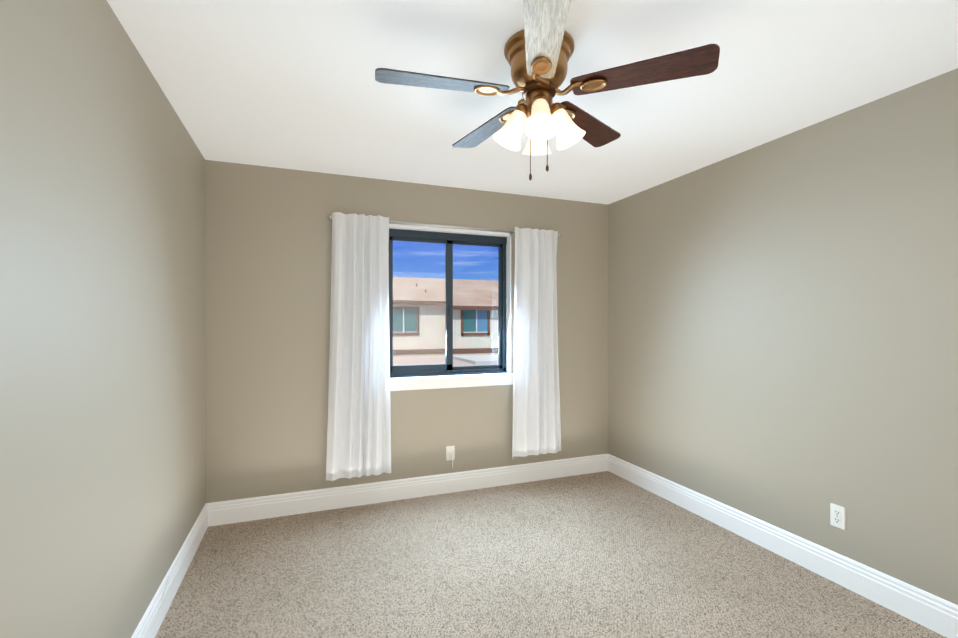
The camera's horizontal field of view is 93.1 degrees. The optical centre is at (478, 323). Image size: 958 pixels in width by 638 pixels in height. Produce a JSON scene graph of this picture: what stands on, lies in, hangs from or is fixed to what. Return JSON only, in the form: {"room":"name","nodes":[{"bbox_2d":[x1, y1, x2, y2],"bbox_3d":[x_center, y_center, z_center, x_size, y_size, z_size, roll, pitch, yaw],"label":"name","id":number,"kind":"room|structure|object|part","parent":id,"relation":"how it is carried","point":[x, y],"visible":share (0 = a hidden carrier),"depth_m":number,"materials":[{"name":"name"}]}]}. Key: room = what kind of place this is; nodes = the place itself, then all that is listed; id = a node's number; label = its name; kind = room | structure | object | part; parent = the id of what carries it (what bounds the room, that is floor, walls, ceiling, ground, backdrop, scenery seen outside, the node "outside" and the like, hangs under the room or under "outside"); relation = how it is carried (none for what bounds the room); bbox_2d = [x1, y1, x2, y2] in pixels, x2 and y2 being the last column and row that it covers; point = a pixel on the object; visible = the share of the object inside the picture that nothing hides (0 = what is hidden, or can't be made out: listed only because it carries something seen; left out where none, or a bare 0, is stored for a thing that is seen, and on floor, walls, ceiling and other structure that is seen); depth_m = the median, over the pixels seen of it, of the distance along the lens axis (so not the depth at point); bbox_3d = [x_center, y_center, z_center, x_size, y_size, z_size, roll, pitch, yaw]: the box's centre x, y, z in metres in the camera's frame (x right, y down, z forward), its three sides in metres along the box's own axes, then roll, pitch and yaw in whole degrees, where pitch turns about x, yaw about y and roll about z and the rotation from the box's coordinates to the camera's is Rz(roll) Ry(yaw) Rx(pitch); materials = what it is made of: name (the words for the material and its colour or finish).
{"room":"empty bedroom","nodes":[
{"label":"empty bedroom","id":0,"kind":"room"},
{"bbox_2d":[0,0,205,637],"bbox_3d":[-1.184,0.135,1.152,0.140,2.440,4.230,0,0,-21],"label":"wall","id":1,"kind":"structure","parent":0,"point":[102,360],"depth_m":1.42,"materials":[{"name":"beige paint"}]},
{"bbox_2d":[131,503,207,637],"bbox_3d":[-1.111,1.278,1.182,0.017,0.152,3.950,0,0,-21],"label":"baseboard","id":2,"kind":"structure","parent":1,"relation":"attached to","point":[177,570],"depth_m":2.22,"materials":[{"name":"white wood"}]},
{"bbox_2d":[205,160,607,502],"bbox_3d":[-0.343,0.130,3.661,3.220,2.440,0.140,0,0,-21],"label":"wall","id":3,"kind":"structure","parent":0,"point":[268,245],"depth_m":3.27,"materials":[{"name":"beige paint"}]},
{"bbox_2d":[206,454,607,526],"bbox_3d":[-0.315,1.274,3.590,3.220,0.152,0.017,0,0,-21],"label":"baseboard","id":4,"kind":"structure","parent":3,"relation":"attached to","point":[250,509],"depth_m":3.45,"materials":[{"name":"white wood"}]},
{"bbox_2d":[328,215,560,236],"bbox_3d":[-0.200,-0.753,3.586,1.885,0.040,0.099,0,0,-21],"label":"curtain rod","id":5,"kind":"object","parent":3,"relation":"attached to","point":[446,226],"visible":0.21,"depth_m":3.53,"materials":[{"name":"silver metal"}]},
{"bbox_2d":[326,212,390,480],"bbox_3d":[-0.866,0.163,3.272,0.455,1.897,0.086,0,0,-21],"label":"curtain","id":6,"kind":"object","parent":5,"relation":"hanging from","point":[359,432],"visible":1,"depth_m":3.27,"materials":[{"name":"fabric"}]},
{"bbox_2d":[512,227,560,457],"bbox_3d":[0.484,0.157,3.787,0.495,1.887,0.086,0,0,-21],"label":"curtain","id":7,"kind":"object","parent":5,"relation":"hanging from","point":[536,414],"visible":1,"depth_m":3.78,"materials":[{"name":"fabric"}]},
{"bbox_2d":[389,224,510,377],"bbox_3d":[-0.243,-0.169,3.687,1.057,1.186,0.122,0,0,-21],"label":"sliding window","id":8,"kind":"structure","parent":3,"relation":"in","point":[450,237],"depth_m":3.71,"materials":[{"name":"black metal"}]},
{"bbox_2d":[446,446,454,468],"bbox_3d":[-0.223,1.071,3.615,0.070,0.181,0.036,0,0,-21],"label":"electrical outlet","id":9,"kind":"object","parent":3,"relation":"attached to","point":[450,452],"visible":1,"depth_m":3.62,"materials":[{"name":"white plastic"}]},
{"bbox_2d":[390,373,512,390],"bbox_3d":[-0.229,0.468,3.652,1.165,0.094,0.110,0,0,-21],"label":"window sill","id":10,"kind":"structure","parent":3,"relation":"attached to","point":[435,382],"depth_m":3.61,"materials":[{"name":"white"}]},
{"bbox_2d":[107,0,957,203],"bbox_3d":[0.386,-1.147,1.748,3.500,0.120,4.230,0,0,-21],"label":"ceiling","id":11,"kind":"structure","parent":0,"point":[291,84],"depth_m":2.00,"materials":[{"name":"white paint"}]},
{"bbox_2d":[375,0,719,180],"bbox_3d":[0.204,-0.819,1.800,1.207,0.535,1.213,0,0,-21],"label":"ceiling fan","id":12,"kind":"object","parent":11,"relation":"hanging from","point":[538,50],"visible":1,"depth_m":1.70,"materials":[{"name":"brown wood"}]},
{"bbox_3d":[-0.134,-0.904,1.705,0.500,0.006,0.142,0,10,-13],"label":"blade","id":13,"kind":"part","parent":12,"relation":"part of","materials":[{"name":"grey wood"}]},
{"bbox_3d":[0.041,-0.904,2.116,0.142,0.006,0.500,-12,6,-30],"label":"blade","id":14,"kind":"part","parent":12,"relation":"part of","materials":[{"name":"grey wood"}]},
{"bbox_3d":[0.119,-0.767,1.801,0.131,0.154,0.122,0,0,-21],"label":"lamp shade","id":15,"kind":"part","parent":12,"relation":"part of","materials":[{"name":"white glass"}]},
{"bbox_3d":[0.169,-0.838,1.795,0.061,0.055,0.060,0,0,-21],"label":"light arm","id":16,"kind":"part","parent":12,"relation":"part of"},
{"bbox_3d":[0.247,-0.767,1.907,0.122,0.154,0.131,0,0,-21],"label":"lamp shade","id":17,"kind":"part","parent":12,"relation":"part of","materials":[{"name":"white glass"}]},
{"bbox_3d":[0.236,-1.004,1.790,0.274,0.166,0.274,0,0,-21],"label":"motor","id":18,"kind":"part","parent":12,"relation":"part of","materials":[{"name":"brown metal"}]},
{"bbox_3d":[0.231,-0.838,1.722,0.060,0.055,0.061,0,0,-21],"label":"light arm","id":19,"kind":"part","parent":12,"relation":"part of"},
{"bbox_3d":[0.225,-0.767,1.673,0.122,0.154,0.131,0,0,-21],"label":"lamp shade","id":20,"kind":"part","parent":12,"relation":"part of","materials":[{"name":"white glass"}]},
{"bbox_3d":[0.228,-0.776,1.688,0.051,0.084,0.061,0,0,-21],"label":"bulb","id":21,"kind":"part","parent":12,"relation":"part of","materials":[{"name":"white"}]},
{"bbox_3d":[0.202,-0.903,1.411,0.142,0.006,0.500,10,1,5],"label":"blade","id":22,"kind":"part","parent":12,"relation":"part of","materials":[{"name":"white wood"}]},
{"bbox_3d":[0.304,-0.838,1.785,0.061,0.055,0.060,0,0,-21],"label":"light arm","id":23,"kind":"part","parent":12,"relation":"part of"},
{"bbox_3d":[0.353,-0.767,1.779,0.131,0.154,0.122,0,0,-21],"label":"lamp shade","id":24,"kind":"part","parent":12,"relation":"part of","materials":[{"name":"white glass"}]},
{"bbox_3d":[0.486,-0.904,2.076,0.142,0.006,0.500,-13,-8,40],"label":"blade","id":25,"kind":"part","parent":12,"relation":"part of","materials":[{"name":"brown wood"}]},
{"bbox_3d":[0.586,-0.903,1.641,0.500,0.006,0.142,0,-10,23],"label":"blade","id":26,"kind":"part","parent":12,"relation":"part of","materials":[{"name":"brown wood"}]},
{"bbox_2d":[155,471,946,637],"bbox_3d":[0.386,1.413,1.753,3.500,0.120,4.230,0,0,-21],"label":"floor","id":27,"kind":"structure","parent":0,"point":[605,554],"depth_m":2.41,"materials":[{"name":"carpet"}]},
{"bbox_2d":[608,68,957,604],"bbox_3d":[1.956,0.132,2.349,0.140,2.440,4.230,0,0,-21],"label":"wall","id":28,"kind":"structure","parent":0,"point":[783,332],"depth_m":2.48,"materials":[{"name":"beige paint"}]},
{"bbox_2d":[608,454,957,637],"bbox_3d":[1.882,1.276,2.323,0.017,0.152,3.950,0,0,-21],"label":"baseboard","id":29,"kind":"structure","parent":28,"relation":"attached to","point":[936,614],"depth_m":2.47,"materials":[{"name":"white wood"}]},
{"bbox_2d":[830,503,845,529],"bbox_3d":[1.870,1.007,2.366,0.009,0.116,0.072,0,0,-21],"label":"electrical outlet","id":30,"kind":"object","parent":28,"relation":"attached to","point":[838,516],"visible":1,"depth_m":2.36,"materials":[{"name":"white plastic"}]},
{"label":"outside","id":31,"kind":"structure","parent":0,"visible":0},
{"bbox_2d":[393,277,497,366],"bbox_3d":[1.644,0.936,22.004,100.000,7.354,31.000,0,0,-21],"label":"building","id":32,"kind":"structure","parent":31,"point":[459,321],"depth_m":24.19,"materials":[{"name":"brown"}]},
{"bbox_3d":[-0.365,0.224,24.463,42.000,2.809,0.990,0,0,-21],"label":"trim","id":33,"kind":"part","parent":32,"relation":"part of","materials":[{"name":"brown"}]},
{"bbox_2d":[477,310,486,331],"bbox_3d":[0.162,-0.106,24.527,0.630,1.210,0.015,0,0,-21],"label":"window pane","id":34,"kind":"object","parent":32,"relation":"hanging from","point":[483,318],"depth_m":24.51,"materials":[{"name":"blue glass"}]}
]}

